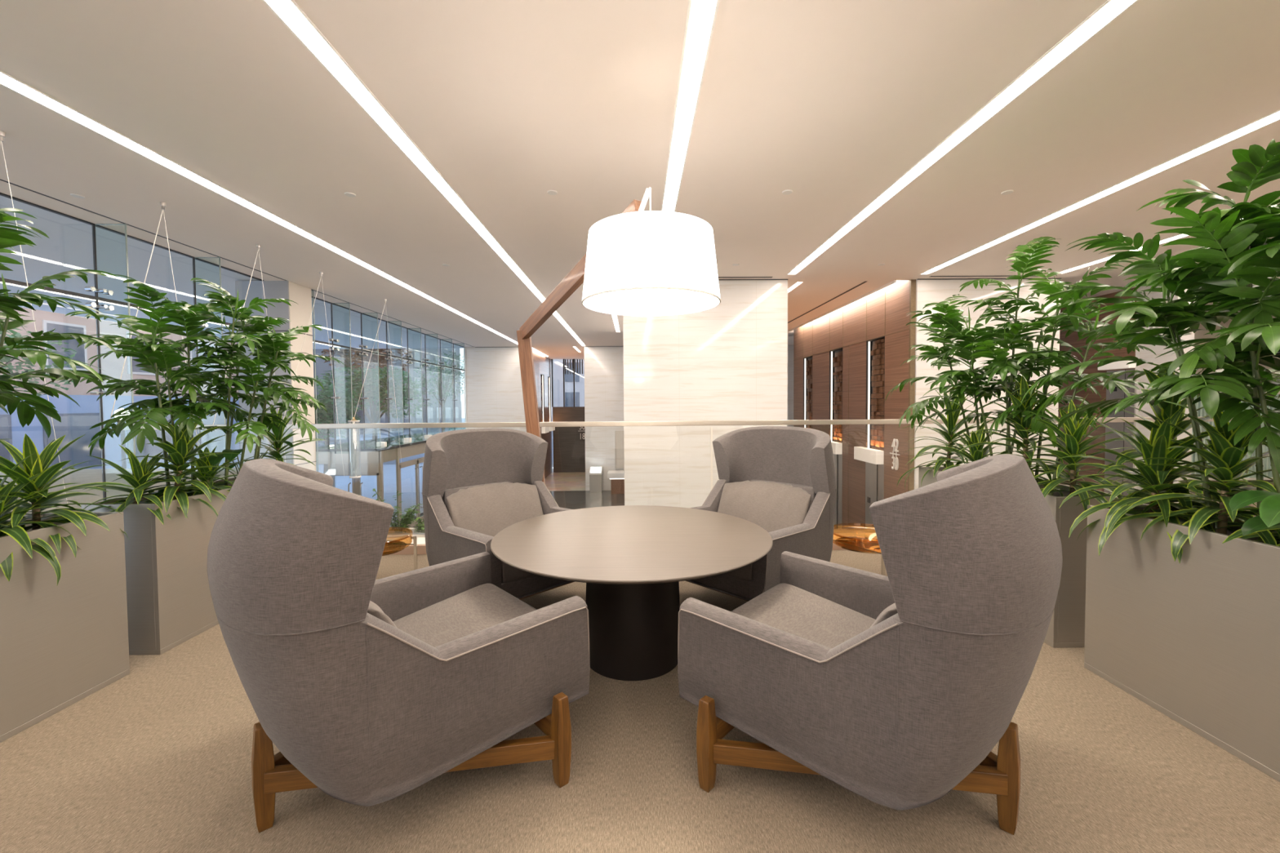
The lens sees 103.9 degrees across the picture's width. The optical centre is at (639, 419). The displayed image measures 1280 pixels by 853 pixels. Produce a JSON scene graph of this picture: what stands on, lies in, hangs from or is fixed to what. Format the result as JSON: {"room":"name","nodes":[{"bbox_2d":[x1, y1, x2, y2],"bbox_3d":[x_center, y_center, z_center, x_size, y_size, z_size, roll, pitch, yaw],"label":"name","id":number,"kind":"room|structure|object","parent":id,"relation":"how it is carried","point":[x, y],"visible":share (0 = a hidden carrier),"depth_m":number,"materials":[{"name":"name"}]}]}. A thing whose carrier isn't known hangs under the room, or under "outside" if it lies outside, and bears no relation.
{"room":"office lounge","nodes":[
{"label":"office lounge","id":0,"kind":"room"},
{"bbox_2d":[0,195,463,349],"bbox_3d":[-8.534,-2.215,6.700,5.900,0.380,19.700,0,2,-1],"label":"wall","id":1,"kind":"structure","parent":0,"point":[69,246],"depth_m":7.19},
{"bbox_2d":[0,192,97,300],"bbox_3d":[-5.359,0.379,4.520,0.346,4.682,1.261,0,2,-1],"label":"window","id":2,"kind":"structure","parent":1,"relation":"in","point":[7,281],"depth_m":4.70,"materials":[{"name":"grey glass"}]},
{"bbox_2d":[235,280,316,471],"bbox_3d":[-5.582,0.282,7.751,0.785,4.680,0.536,0,2,-1],"label":"wall","id":3,"kind":"structure","parent":0,"point":[299,314],"depth_m":7.49,"materials":[{"name":"paint"}]},
{"bbox_2d":[188,257,264,481],"bbox_3d":[-5.382,0.308,6.819,0.346,4.682,1.261,0,2,-1],"label":"window","id":4,"kind":"structure","parent":3,"relation":"in","point":[205,325],"depth_m":6.27,"materials":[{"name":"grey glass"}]},
{"bbox_2d":[0,178,473,346],"bbox_3d":[-5.227,-2.062,6.412,0.035,0.078,19.450,0,2,-1],"label":"trim","id":5,"kind":"structure","parent":3,"relation":"attached to","point":[0,179],"depth_m":5.49,"materials":[{"name":"metal"}]},
{"bbox_2d":[311,289,333,471],"bbox_3d":[-5.399,0.254,8.563,0.346,4.682,1.131,0,2,-1],"label":"window","id":6,"kind":"structure","parent":3,"relation":"in","point":[313,297],"depth_m":8.10,"materials":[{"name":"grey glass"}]},
{"bbox_2d":[328,302,362,453],"bbox_3d":[-5.416,-0.751,9.532,0.346,2.732,1.091,0,2,-1],"label":"window","id":7,"kind":"structure","parent":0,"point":[331,339],"depth_m":9.10,"materials":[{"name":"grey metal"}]},
{"bbox_2d":[465,346,526,431],"bbox_3d":[-4.635,0.009,16.312,2.050,4.680,0.200,0,2,-1],"label":"wall","id":8,"kind":"structure","parent":0,"point":[494,388],"depth_m":16.18,"materials":[{"name":"paint"}]},
{"bbox_2d":[406,468,624,528],"bbox_3d":[3.847,2.502,12.573,19.100,0.200,19.100,0,2,-1],"label":"floor","id":9,"kind":"structure","parent":0,"point":[571,500],"depth_m":15.64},
{"bbox_2d":[315,432,439,528],"bbox_3d":[-6.119,1.438,13.004,1.794,2.050,5.773,0,2,-1],"label":"entrance vestibule","id":10,"kind":"object","parent":9,"relation":"on","point":[371,460],"visible":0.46,"depth_m":10.36,"materials":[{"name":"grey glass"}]},
{"bbox_2d":[359,312,387,448],"bbox_3d":[-5.426,-0.782,10.531,0.346,2.732,1.131,0,2,-1],"label":"window","id":11,"kind":"structure","parent":10,"relation":"on","point":[362,345],"depth_m":10.07,"materials":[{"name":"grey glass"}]},
{"bbox_2d":[384,320,408,444],"bbox_3d":[-5.437,-0.814,11.551,0.346,2.732,1.131,0,2,-1],"label":"window","id":12,"kind":"structure","parent":10,"relation":"on","point":[386,351],"depth_m":11.10,"materials":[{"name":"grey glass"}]},
{"bbox_2d":[405,328,426,441],"bbox_3d":[-5.447,-0.846,12.570,0.346,2.732,1.131,0,2,-1],"label":"window","id":13,"kind":"structure","parent":10,"relation":"on","point":[407,355],"depth_m":12.11,"materials":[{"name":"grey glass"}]},
{"bbox_2d":[387,528,420,533],"bbox_3d":[-3.381,2.001,5.821,2.120,1.330,0.580,0,2,-1],"label":"planter","id":14,"kind":"object","parent":9,"relation":"on","point":[390,531],"visible":0.02,"depth_m":6.04,"materials":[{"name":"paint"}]},
{"bbox_2d":[372,488,422,533],"bbox_3d":[-2.786,1.092,5.792,0.548,0.602,0.302,-1,2,-8],"label":"leafy shrub","id":15,"kind":"object","parent":14,"relation":"on","point":[403,522],"visible":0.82,"depth_m":5.78,"materials":[{"name":"green plant"}]},
{"bbox_2d":[589,466,602,493],"bbox_3d":[-1.412,1.934,16.054,0.400,0.798,0.340,0,2,-1],"label":"information kiosk","id":16,"kind":"object","parent":9,"relation":"on","point":[595,473],"visible":1,"depth_m":15.91,"materials":[{"name":"metal"}]},
{"bbox_2d":[607,470,624,493],"bbox_3d":[-0.305,1.998,15.942,1.430,0.660,0.650,0,2,-1],"label":"reception desk","id":17,"kind":"object","parent":9,"relation":"on","point":[616,477],"visible":0.43,"depth_m":15.66,"materials":[{"name":"white paint"}]},
{"bbox_2d":[532,349,552,477],"bbox_3d":[-3.657,-0.118,18.545,0.050,4.780,4.650,0,2,-1],"label":"wall","id":18,"kind":"structure","parent":0,"point":[542,364],"depth_m":19.31,"materials":[{"name":"paint"}]},
{"bbox_2d":[552,406,585,472],"bbox_3d":[-2.697,0.840,20.810,1.800,2.710,0.200,0,2,-1],"label":"wall","id":19,"kind":"structure","parent":0,"point":[569,450],"depth_m":20.71,"materials":[{"name":"wood"}]},
{"bbox_2d":[551,359,584,407],"bbox_3d":[-2.742,-1.499,20.737,1.795,1.970,0.240,0,2,-1],"label":"window","id":20,"kind":"structure","parent":19,"relation":"in","point":[564,360],"depth_m":20.64,"materials":[{"name":"glass"}]},
{"bbox_2d":[0,0,1279,361],"bbox_3d":[3.941,-2.262,9.374,19.100,0.160,25.200,0,2,-1],"label":"ceiling","id":21,"kind":"structure","parent":0,"point":[830,103],"depth_m":3.42,"materials":[{"name":"paint"}]},
{"bbox_2d":[0,130,67,503],"bbox_3d":[-4.515,-0.483,3.442,0.758,2.900,0.234,-1,2,-17],"label":"cable","id":22,"kind":"object","parent":21,"relation":"hanging from","point":[2,135],"visible":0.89,"depth_m":3.43,"materials":[{"name":"metal"}]},
{"bbox_2d":[110,201,198,445],"bbox_3d":[-4.557,-0.520,4.631,0.758,2.900,0.234,-1,2,-17],"label":"cable","id":23,"kind":"object","parent":21,"relation":"hanging from","point":[162,204],"visible":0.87,"depth_m":4.58,"materials":[{"name":"metal"}]},
{"bbox_2d":[0,70,517,344],"bbox_3d":[-3.630,-2.067,6.453,0.144,0.085,19.100,0,2,-1],"label":"strip light","id":24,"kind":"object","parent":21,"relation":"attached to","point":[7,81],"visible":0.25,"depth_m":3.89,"materials":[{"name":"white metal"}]},
{"bbox_2d":[262,0,586,346],"bbox_3d":[-1.700,-2.082,6.482,0.144,0.085,19.120,0,2,-1],"label":"strip light","id":25,"kind":"object","parent":21,"relation":"attached to","point":[292,16],"visible":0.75,"depth_m":3.19,"materials":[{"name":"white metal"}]},
{"bbox_2d":[660,0,719,212],"bbox_3d":[0.299,-1.962,2.118,0.144,0.085,10.350,0,2,-1],"label":"strip light","id":26,"kind":"object","parent":21,"relation":"attached to","point":[701,15],"visible":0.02,"depth_m":2.98,"materials":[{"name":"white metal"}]},
{"bbox_2d":[786,0,1138,275],"bbox_3d":[2.249,-1.976,2.127,0.144,0.085,10.330,0,2,-1],"label":"strip light","id":27,"kind":"object","parent":21,"relation":"attached to","point":[1110,10],"visible":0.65,"depth_m":3.13,"materials":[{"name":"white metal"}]},
{"bbox_2d":[920,109,1279,274],"bbox_3d":[4.199,-1.992,2.156,0.144,0.085,10.350,0,2,-1],"label":"strip light","id":28,"kind":"object","parent":21,"relation":"attached to","point":[1274,117],"visible":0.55,"depth_m":4.22,"materials":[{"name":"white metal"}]},
{"bbox_2d":[1159,233,1189,244],"bbox_3d":[6.121,-2.119,5.784,0.157,0.085,0.375,0,2,-1],"label":"strip light","id":29,"kind":"object","parent":21,"relation":"attached to","point":[1162,242],"depth_m":5.77,"materials":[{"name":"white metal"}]},
{"bbox_2d":[1063,218,1240,271],"bbox_3d":[6.184,-1.994,2.131,0.050,0.060,10.200,0,2,-1],"label":"diffuser","id":30,"kind":"object","parent":29,"relation":"attached to","point":[1182,235],"depth_m":6.62,"materials":[{"name":"plastic"}]},
{"bbox_2d":[0,550,1279,852],"bbox_3d":[4.053,1.561,0.949,18.900,0.300,8.120,0,2,-1],"label":"floor","id":31,"kind":"structure","parent":0,"point":[157,759],"depth_m":1.89,"materials":[{"name":"carpet"}]},
{"bbox_2d":[0,511,129,742],"bbox_3d":[-3.027,0.980,2.036,0.430,0.900,1.430,0,2,-1],"label":"planter","id":32,"kind":"object","parent":31,"relation":"on","point":[61,644],"visible":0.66,"depth_m":2.44,"materials":[{"name":"paint"}]},
{"bbox_2d":[0,453,84,585],"bbox_3d":[-2.957,0.472,2.291,0.599,0.617,0.661,-1,2,-13],"label":"dracaena","id":33,"kind":"object","parent":32,"relation":"in","point":[18,533],"visible":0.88,"depth_m":2.32,"materials":[{"name":"green plant"}]},
{"bbox_2d":[0,208,118,438],"bbox_3d":[-2.956,-0.179,2.055,1.130,1.618,1.643,0,2,-1],"label":"palm","id":34,"kind":"object","parent":32,"relation":"on","point":[9,237],"visible":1,"depth_m":2.39,"materials":[{"name":"plant"}]},
{"bbox_2d":[0,433,138,557],"bbox_3d":[-3.001,0.397,2.492,0.682,0.702,0.695,-1,2,-30],"label":"dracaena","id":35,"kind":"object","parent":32,"relation":"in","point":[36,464],"visible":0.89,"depth_m":2.46,"materials":[{"name":"green plant"}]},
{"bbox_2d":[80,476,236,655],"bbox_3d":[-3.074,0.930,3.675,0.430,0.900,1.430,0,2,-1],"label":"planter","id":36,"kind":"object","parent":31,"relation":"on","point":[169,600],"visible":0.29,"depth_m":3.02,"materials":[{"name":"paint"}]},
{"bbox_2d":[80,444,188,524],"bbox_3d":[-3.082,0.434,3.044,0.526,0.567,0.589,-2,2,-31],"label":"dracaena","id":37,"kind":"object","parent":36,"relation":"in","point":[139,478],"visible":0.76,"depth_m":3.02,"materials":[{"name":"green plant"}]},
{"bbox_2d":[108,413,244,517],"bbox_3d":[-2.934,0.333,3.210,0.642,0.738,0.573,-1,2,-15],"label":"dracaena","id":38,"kind":"object","parent":36,"relation":"in","point":[179,452],"visible":0.82,"depth_m":3.18,"materials":[{"name":"green plant"}]},
{"bbox_2d":[44,274,346,495],"bbox_3d":[-3.064,-0.220,3.650,1.276,1.602,1.696,0,2,25],"label":"palm","id":39,"kind":"object","parent":36,"relation":"in","point":[150,356],"visible":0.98,"depth_m":3.42,"materials":[{"name":"plant"}]},
{"bbox_2d":[159,444,248,496],"bbox_3d":[-3.026,0.451,3.520,0.577,0.599,0.584,0,2,-1],"label":"dracaena","id":40,"kind":"object","parent":36,"relation":"in","point":[212,471],"visible":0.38,"depth_m":3.50,"materials":[{"name":"green plant"}]},
{"bbox_2d":[195,440,293,479],"bbox_3d":[-2.989,0.378,3.859,0.636,0.392,0.628,1,2,35],"label":"plant","id":41,"kind":"object","parent":36,"relation":"on","point":[213,460],"visible":0.34,"depth_m":3.58,"materials":[{"name":"green plant"}]},
{"bbox_2d":[237,404,329,465],"bbox_3d":[-2.977,0.253,4.194,0.658,0.814,0.708,-2,2,-38],"label":"dracaena","id":42,"kind":"object","parent":36,"relation":"in","point":[277,445],"visible":0.49,"depth_m":4.18,"materials":[{"name":"green plant"}]},
{"bbox_2d":[207,458,590,832],"bbox_3d":[-0.973,0.775,2.046,1.190,1.278,1.126,-2,2,-42],"label":"armchair","id":43,"kind":"object","parent":31,"relation":"on","point":[367,691],"visible":1,"depth_m":1.55,"materials":[{"name":"fabric"}]},
{"bbox_2d":[367,600,396,627],"bbox_3d":[-1.098,0.788,1.933,0.323,0.434,0.760,-2,2,-42],"label":"cushion","id":44,"kind":"object","parent":43,"relation":"on","point":[374,609],"depth_m":1.66,"materials":[{"name":"fabric"}]},
{"bbox_2d":[392,583,536,647],"bbox_3d":[-0.836,1.031,2.176,0.804,0.309,0.765,-2,2,-42],"label":"seat cushion","id":45,"kind":"object","parent":43,"relation":"on","point":[437,616],"depth_m":2.34,"materials":[{"name":"fabric"}]},
{"bbox_2d":[382,527,417,569],"bbox_3d":[-2.060,1.136,3.904,0.564,0.458,0.569,0,2,-1],"label":"side table","id":46,"kind":"object","parent":31,"relation":"on","point":[391,547],"visible":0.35,"depth_m":3.98,"materials":[{"name":"orange glass"}]},
{"bbox_2d":[382,527,413,554],"bbox_3d":[-2.071,0.956,3.911,0.544,0.098,0.544,0,2,-1],"label":"bowl","id":47,"kind":"object","parent":46,"relation":"on","point":[391,547],"depth_m":3.92,"materials":[{"name":"glass"}]},
{"bbox_2d":[422,428,574,599],"bbox_3d":[-0.993,0.722,3.752,1.190,1.278,1.126,1,2,44],"label":"armchair","id":48,"kind":"object","parent":31,"relation":"on","point":[477,483],"visible":0.66,"depth_m":3.81,"materials":[{"name":"fabric"}]},
{"bbox_2d":[446,482,543,536],"bbox_3d":[-1.114,0.728,3.869,0.323,0.434,0.760,1,2,44],"label":"cushion","id":49,"kind":"object","parent":48,"relation":"on","point":[488,509],"depth_m":3.82,"materials":[{"name":"fabric"}]},
{"bbox_2d":[501,560,536,582],"bbox_3d":[-0.860,0.986,3.633,0.804,0.309,0.765,1,2,44],"label":"seat cushion","id":50,"kind":"object","parent":48,"relation":"on","point":[509,574],"depth_m":3.14,"materials":[{"name":"fabric"}]},
{"bbox_2d":[516,186,720,484],"bbox_3d":[-0.368,0.006,3.730,0.794,2.712,2.665,-1,2,-28],"label":"arc floor lamp","id":51,"kind":"object","parent":31,"relation":"on","point":[637,261],"visible":0.93,"depth_m":2.62,"materials":[{"name":"fabric"}]},
{"bbox_2d":[490,505,773,680],"bbox_3d":[-0.043,1.020,2.920,1.578,0.720,1.578,0,2,-1],"label":"round table","id":52,"kind":"object","parent":31,"relation":"on","point":[632,561],"visible":0.98,"depth_m":2.67,"materials":[{"name":"brown wood"}]},
{"bbox_2d":[386,528,877,555],"bbox_3d":[4.010,1.383,5.246,18.900,0.390,0.480,0,2,-1],"label":"trim","id":53,"kind":"structure","parent":31,"relation":"attached to","point":[421,548],"depth_m":5.07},
{"bbox_2d":[684,426,836,601],"bbox_3d":[0.835,0.709,3.755,1.190,1.278,1.126,-2,2,-44],"label":"armchair","id":54,"kind":"object","parent":31,"relation":"on","point":[781,480],"visible":0.62,"depth_m":3.77,"materials":[{"name":"fabric"}]},
{"bbox_2d":[722,563,753,580],"bbox_3d":[0.706,0.974,3.637,0.804,0.309,0.765,-2,2,-44],"label":"seat cushion","id":55,"kind":"object","parent":54,"relation":"on","point":[745,573],"depth_m":3.14,"materials":[{"name":"fabric"}]},
{"bbox_2d":[717,480,811,532],"bbox_3d":[0.957,0.712,3.873,0.323,0.434,0.760,-2,2,-44],"label":"cushion","id":56,"kind":"object","parent":54,"relation":"on","point":[772,506],"depth_m":3.82,"materials":[{"name":"fabric"}]},
{"bbox_2d":[832,534,887,576],"bbox_3d":[1.773,1.106,3.950,0.569,0.458,0.564,-2,2,-43],"label":"side table","id":57,"kind":"object","parent":31,"relation":"on","point":[855,544],"visible":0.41,"depth_m":3.83,"materials":[{"name":"orange glass"}]},
{"bbox_2d":[833,534,880,552],"bbox_3d":[1.769,0.926,3.929,0.544,0.098,0.544,-2,2,-43],"label":"glass tray","id":58,"kind":"object","parent":57,"relation":"on","point":[855,544],"depth_m":3.86,"materials":[{"name":"glass"}]},
{"bbox_2d":[677,453,1062,835],"bbox_3d":[0.915,0.762,2.016,1.190,1.278,1.126,1,2,42],"label":"armchair","id":59,"kind":"object","parent":31,"relation":"on","point":[899,689],"visible":1,"depth_m":1.52,"materials":[{"name":"fabric"}]},
{"bbox_2d":[731,582,875,648],"bbox_3d":[0.783,1.020,2.146,0.804,0.309,0.765,1,2,42],"label":"seat cushion","id":60,"kind":"object","parent":59,"relation":"on","point":[829,616],"depth_m":2.31,"materials":[{"name":"fabric"}]},
{"bbox_2d":[870,603,897,627],"bbox_3d":[1.041,0.773,1.903,0.323,0.434,0.760,1,2,42],"label":"cushion","id":61,"kind":"object","parent":59,"relation":"on","point":[891,610],"depth_m":1.62,"materials":[{"name":"fabric"}]},
{"bbox_2d":[918,466,1119,648],"bbox_3d":[2.661,0.886,3.681,0.430,0.900,1.430,0,2,-1],"label":"planter","id":62,"kind":"object","parent":31,"relation":"on","point":[1066,628],"visible":0.23,"depth_m":2.97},
{"bbox_2d":[896,389,999,487],"bbox_3d":[2.614,0.195,4.155,0.814,0.955,0.814,0,2,-1],"label":"dracaena","id":63,"kind":"object","parent":62,"relation":"in","point":[950,422],"visible":0.56,"depth_m":4.16,"materials":[{"name":"green plant"}]},
{"bbox_2d":[925,419,1014,471],"bbox_3d":[2.568,0.345,3.767,0.679,0.675,0.694,0,2,-1],"label":"dracaena","id":64,"kind":"object","parent":62,"relation":"in","point":[977,452],"visible":0.41,"depth_m":3.79,"materials":[{"name":"green plant"}]},
{"bbox_2d":[885,236,1164,495],"bbox_3d":[2.644,-0.408,3.638,1.318,1.892,1.673,0,2,-1],"label":"palm","id":65,"kind":"object","parent":62,"relation":"on","point":[984,346],"visible":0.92,"depth_m":3.53,"materials":[{"name":"plant"}]},
{"bbox_2d":[958,375,1093,496],"bbox_3d":[2.625,0.153,3.435,0.721,0.894,0.723,0,2,-1],"label":"dracaena","id":66,"kind":"object","parent":62,"relation":"in","point":[1019,424],"visible":0.5,"depth_m":3.40,"materials":[{"name":"green plant"}]},
{"bbox_2d":[1018,394,1137,511],"bbox_3d":[2.641,0.231,3.086,0.716,0.779,0.703,0,2,-1],"label":"dracaena","id":67,"kind":"object","parent":62,"relation":"in","point":[1069,444],"visible":0.73,"depth_m":3.03,"materials":[{"name":"green plant"}]},
{"bbox_2d":[1084,504,1279,782],"bbox_3d":[2.663,0.937,2.032,0.430,0.900,1.430,0,2,-1],"label":"planter","id":68,"kind":"object","parent":31,"relation":"on","point":[1196,640],"visible":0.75,"depth_m":2.22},
{"bbox_2d":[1020,138,1279,542],"bbox_3d":[2.672,-0.286,2.168,1.314,1.740,1.891,0,2,6],"label":"palm","id":69,"kind":"object","parent":68,"relation":"in","point":[1235,254],"visible":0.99,"depth_m":2.16,"materials":[{"name":"plant"}]},
{"bbox_2d":[1058,403,1257,563],"bbox_3d":[2.596,0.310,2.525,0.740,0.776,0.793,0,2,-1],"label":"dracaena","id":70,"kind":"object","parent":68,"relation":"in","point":[1159,441],"visible":0.66,"depth_m":2.49,"materials":[{"name":"green plant"}]},
{"bbox_2d":[1094,368,1263,529],"bbox_3d":[2.727,0.175,2.595,0.657,0.943,0.690,0,2,-1],"label":"dracaena","id":71,"kind":"object","parent":68,"relation":"in","point":[1162,415],"visible":0.26,"depth_m":2.56,"materials":[{"name":"green plant"}]},
{"bbox_2d":[1102,408,1279,561],"bbox_3d":[2.596,0.292,2.244,0.683,0.755,0.676,0,2,-1],"label":"dracaena","id":72,"kind":"object","parent":68,"relation":"in","point":[1226,456],"visible":0.8,"depth_m":2.23,"materials":[{"name":"green plant"}]},
{"bbox_2d":[1208,440,1279,546],"bbox_3d":[2.721,0.397,2.024,0.624,0.638,0.608,1,2,40],"label":"dracaena","id":73,"kind":"object","parent":68,"relation":"in","point":[1237,534],"visible":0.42,"depth_m":2.11,"materials":[{"name":"green plant"}]},
{"bbox_2d":[1228,489,1279,536],"bbox_3d":[2.566,0.435,1.861,0.719,0.319,0.590,0,2,-1],"label":"plant","id":74,"kind":"object","parent":68,"relation":"in","point":[1269,507],"visible":0.95,"depth_m":1.90,"materials":[{"name":"green plant"}]},
{"bbox_2d":[84,223,1232,537],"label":"railing","id":75,"kind":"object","parent":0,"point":[90,288],"depth_m":5.22,"materials":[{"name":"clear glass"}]},
{"bbox_2d":[583,345,793,490],"bbox_3d":[3.125,-0.052,16.388,9.830,4.680,0.200,0,2,-1],"label":"wall","id":76,"kind":"structure","parent":0,"point":[603,366],"depth_m":16.24,"materials":[{"name":"paint"}]},
{"bbox_2d":[614,431,624,468],"bbox_3d":[-0.454,0.980,16.234,0.705,1.220,0.080,0,2,-1],"label":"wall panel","id":77,"kind":"object","parent":76,"relation":"attached to","point":[619,435],"visible":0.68,"depth_m":16.20,"materials":[{"name":"paint"}]},
{"bbox_2d":[622,280,787,507],"bbox_3d":[0.976,0.153,10.312,2.490,4.680,5.415,0,2,-1],"label":"wall","id":78,"kind":"structure","parent":0,"point":[727,361],"depth_m":7.60,"materials":[{"name":"stone"}]},
{"bbox_2d":[793,280,909,528],"bbox_3d":[4.168,0.070,10.576,0.060,4.780,5.646,0,2,-1],"label":"wall","id":79,"kind":"structure","parent":0,"point":[889,317],"depth_m":9.52,"materials":[{"name":"brown wood"}]},
{"bbox_2d":[803,355,812,428],"bbox_3d":[4.177,-0.449,12.304,0.120,2.170,0.660,0,2,-1],"label":"panel","id":80,"kind":"object","parent":79,"relation":"attached to","point":[807,362],"visible":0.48,"depth_m":12.46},
{"bbox_2d":[829,347,842,443],"bbox_3d":[4.194,-0.395,10.585,0.120,2.170,0.700,0,2,-1],"label":"panel","id":81,"kind":"object","parent":79,"relation":"attached to","point":[835,355],"visible":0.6,"depth_m":10.74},
{"bbox_2d":[833,453,842,528],"bbox_3d":[4.173,1.584,10.646,0.072,1.750,0.700,0,2,-1],"label":"door","id":82,"kind":"structure","parent":79,"relation":"in","point":[837,458],"depth_m":10.47,"materials":[{"name":"metal"}]},
{"bbox_2d":[787,280,896,332],"bbox_3d":[4.022,-2.292,10.500,0.315,0.210,5.650,0,2,-1],"label":"trim","id":83,"kind":"structure","parent":79,"relation":"attached to","point":[894,281],"depth_m":9.31,"materials":[{"name":"white paint"}]},
{"bbox_2d":[793,279,915,491],"bbox_3d":[4.161,0.121,10.556,0.075,4.680,5.690,0,2,-1],"label":"trim","id":84,"kind":"structure","parent":79,"relation":"attached to","point":[913,282],"depth_m":7.70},
{"bbox_2d":[853,446,884,464],"bbox_3d":[4.103,0.643,8.976,0.170,0.235,0.860,0,2,-1],"label":"light","id":85,"kind":"object","parent":79,"relation":"attached to","point":[871,455],"visible":1,"depth_m":8.80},
{"bbox_2d":[865,462,884,528],"bbox_3d":[4.190,1.637,8.917,0.072,1.750,0.680,0,2,-1],"label":"door","id":86,"kind":"structure","parent":79,"relation":"in","point":[874,473],"depth_m":8.98,"materials":[{"name":"metal"}]},
{"bbox_2d":[865,335,884,450],"bbox_3d":[4.211,-0.342,8.856,0.120,2.170,0.680,0,2,-1],"label":"panel","id":87,"kind":"object","parent":79,"relation":"attached to","point":[875,348],"visible":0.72,"depth_m":8.96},
{"bbox_2d":[867,341,870,448],"bbox_3d":[4.193,-0.352,9.178,0.030,2.130,0.009,0,2,-1],"label":"light","id":88,"kind":"object","parent":87,"relation":"attached to","point":[868,342],"depth_m":9.17,"materials":[{"name":"plastic"}]},
{"bbox_2d":[914,279,1060,489],"bbox_3d":[5.298,0.113,10.527,2.200,4.680,5.670,0,2,-1],"label":"wall","id":89,"kind":"structure","parent":0,"point":[927,291],"depth_m":7.66,"materials":[{"name":"stone"}]},
{"bbox_2d":[1057,285,1195,504],"bbox_3d":[8.313,0.090,10.542,0.270,4.680,5.700,0,2,-1],"label":"wall","id":90,"kind":"structure","parent":0,"point":[1147,355],"depth_m":8.87,"materials":[{"name":"brown wood"}]},
{"bbox_2d":[1097,360,1135,369],"bbox_3d":[8.149,-0.933,8.577,0.120,0.150,0.560,0,2,-1],"label":"light","id":91,"kind":"object","parent":90,"relation":"attached to","point":[1120,364],"visible":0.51,"depth_m":8.48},
{"bbox_2d":[1104,368,1137,495],"bbox_3d":[8.203,0.827,8.582,0.040,3.330,0.500,0,2,-1],"label":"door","id":92,"kind":"structure","parent":90,"relation":"in","point":[1117,393],"depth_m":8.56,"materials":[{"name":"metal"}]},
{"bbox_2d":[1190,480,1274,516],"bbox_3d":[10.887,1.304,7.553,5.100,0.300,4.000,0,2,-1],"label":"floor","id":93,"kind":"structure","parent":0,"point":[1255,504],"depth_m":8.15,"materials":[{"name":"carpet"}]},
{"bbox_2d":[1191,391,1279,480],"bbox_3d":[10.818,0.288,8.722,4.600,1.540,0.060,0,2,-1],"label":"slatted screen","id":94,"kind":"object","parent":93,"relation":"on","point":[1202,412],"visible":0.07,"depth_m":8.71,"materials":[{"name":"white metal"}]},
{"bbox_2d":[1194,319,1279,386],"bbox_3d":[10.858,0.101,9.567,5.100,4.680,0.100,0,2,-1],"label":"wall","id":95,"kind":"structure","parent":0,"point":[1200,334],"depth_m":9.46,"materials":[{"name":"paint"}]},
{"label":"outside","id":96,"kind":"structure","parent":0,"visible":0},
{"bbox_2d":[154,464,423,528],"bbox_3d":[-22.801,2.880,6.865,34.490,0.200,34.000,0,2,-1],"label":"pavement","id":97,"kind":"structure","parent":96,"point":[407,473],"depth_m":17.73,"materials":[{"name":"concrete"}]},
{"bbox_2d":[0,325,76,400],"bbox_3d":[-17.636,-0.185,12.911,4.816,5.480,3.710,0,2,-1],"label":"street tree","id":98,"kind":"object","parent":97,"relation":"on","point":[15,334],"visible":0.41,"depth_m":13.38,"materials":[{"name":"green plant"}]},
{"bbox_2d":[0,467,238,519],"bbox_3d":[-9.015,1.854,5.470,6.050,1.730,7.000,0,2,-1],"label":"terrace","id":99,"kind":"object","parent":97,"relation":"on","point":[92,475],"visible":0.02,"depth_m":7.30,"materials":[{"name":"concrete"}]},
{"bbox_2d":[0,306,240,469],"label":"window","id":100,"kind":"structure","parent":97,"relation":"on","point":[76,422],"depth_m":20.91,"materials":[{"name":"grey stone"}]},
{"bbox_2d":[313,375,363,475],"bbox_3d":[-12.572,0.297,20.020,2.780,4.002,2.666,-1,2,-17],"label":"street tree","id":101,"kind":"object","parent":97,"relation":"on","point":[325,418],"visible":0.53,"depth_m":19.87,"materials":[{"name":"green plant"}]},
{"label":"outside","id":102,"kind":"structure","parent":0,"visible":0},
{"bbox_2d":[155,417,553,466],"bbox_3d":[-15.647,0.971,66.909,90.000,0.180,86.000,0,2,-1],"label":"road","id":103,"kind":"structure","parent":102,"point":[419,430],"depth_m":48.81,"materials":[{"name":"asphalt"}]},
{"bbox_2d":[315,430,358,446],"bbox_3d":[-17.770,1.353,28.867,1.800,1.450,4.315,-1,2,-16],"label":"parked car","id":104,"kind":"object","parent":103,"relation":"on","point":[348,437],"visible":0.17,"depth_m":28.07,"materials":[{"name":"metal"}]},
{"bbox_2d":[320,348,416,438],"bbox_3d":[-16.109,-2.543,29.249,6.161,9.153,5.417,1,2,42],"label":"street tree","id":105,"kind":"object","parent":103,"relation":"on","point":[373,362],"visible":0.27,"depth_m":28.69,"materials":[{"name":"green plant"}]},
{"bbox_2d":[317,364,425,439],"bbox_3d":[-13.382,-0.289,25.042,4.741,4.872,4.634,-1,2,-30],"label":"street tree","id":106,"kind":"object","parent":103,"relation":"on","point":[372,393],"visible":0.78,"depth_m":24.76,"materials":[{"name":"green plant"}]},
{"bbox_2d":[312,348,462,435],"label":"window","id":107,"kind":"structure","parent":103,"relation":"on","point":[433,415],"depth_m":62.58,"materials":[{"name":"glass"}]},
{"bbox_2d":[409,351,464,431],"bbox_3d":[-14.997,-1.744,37.806,4.535,7.009,4.744,1,2,29],"label":"street tree","id":108,"kind":"object","parent":103,"relation":"on","point":[445,392],"visible":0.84,"depth_m":37.70,"materials":[{"name":"green plant"}]},
{"bbox_2d":[551,360,584,416],"bbox_3d":[-12.673,-9.001,61.597,14.000,20.000,8.060,0,2,-1],"label":"stone building","id":109,"kind":"structure","parent":103,"relation":"on","point":[557,366],"depth_m":57.82,"materials":[{"name":"stone"}]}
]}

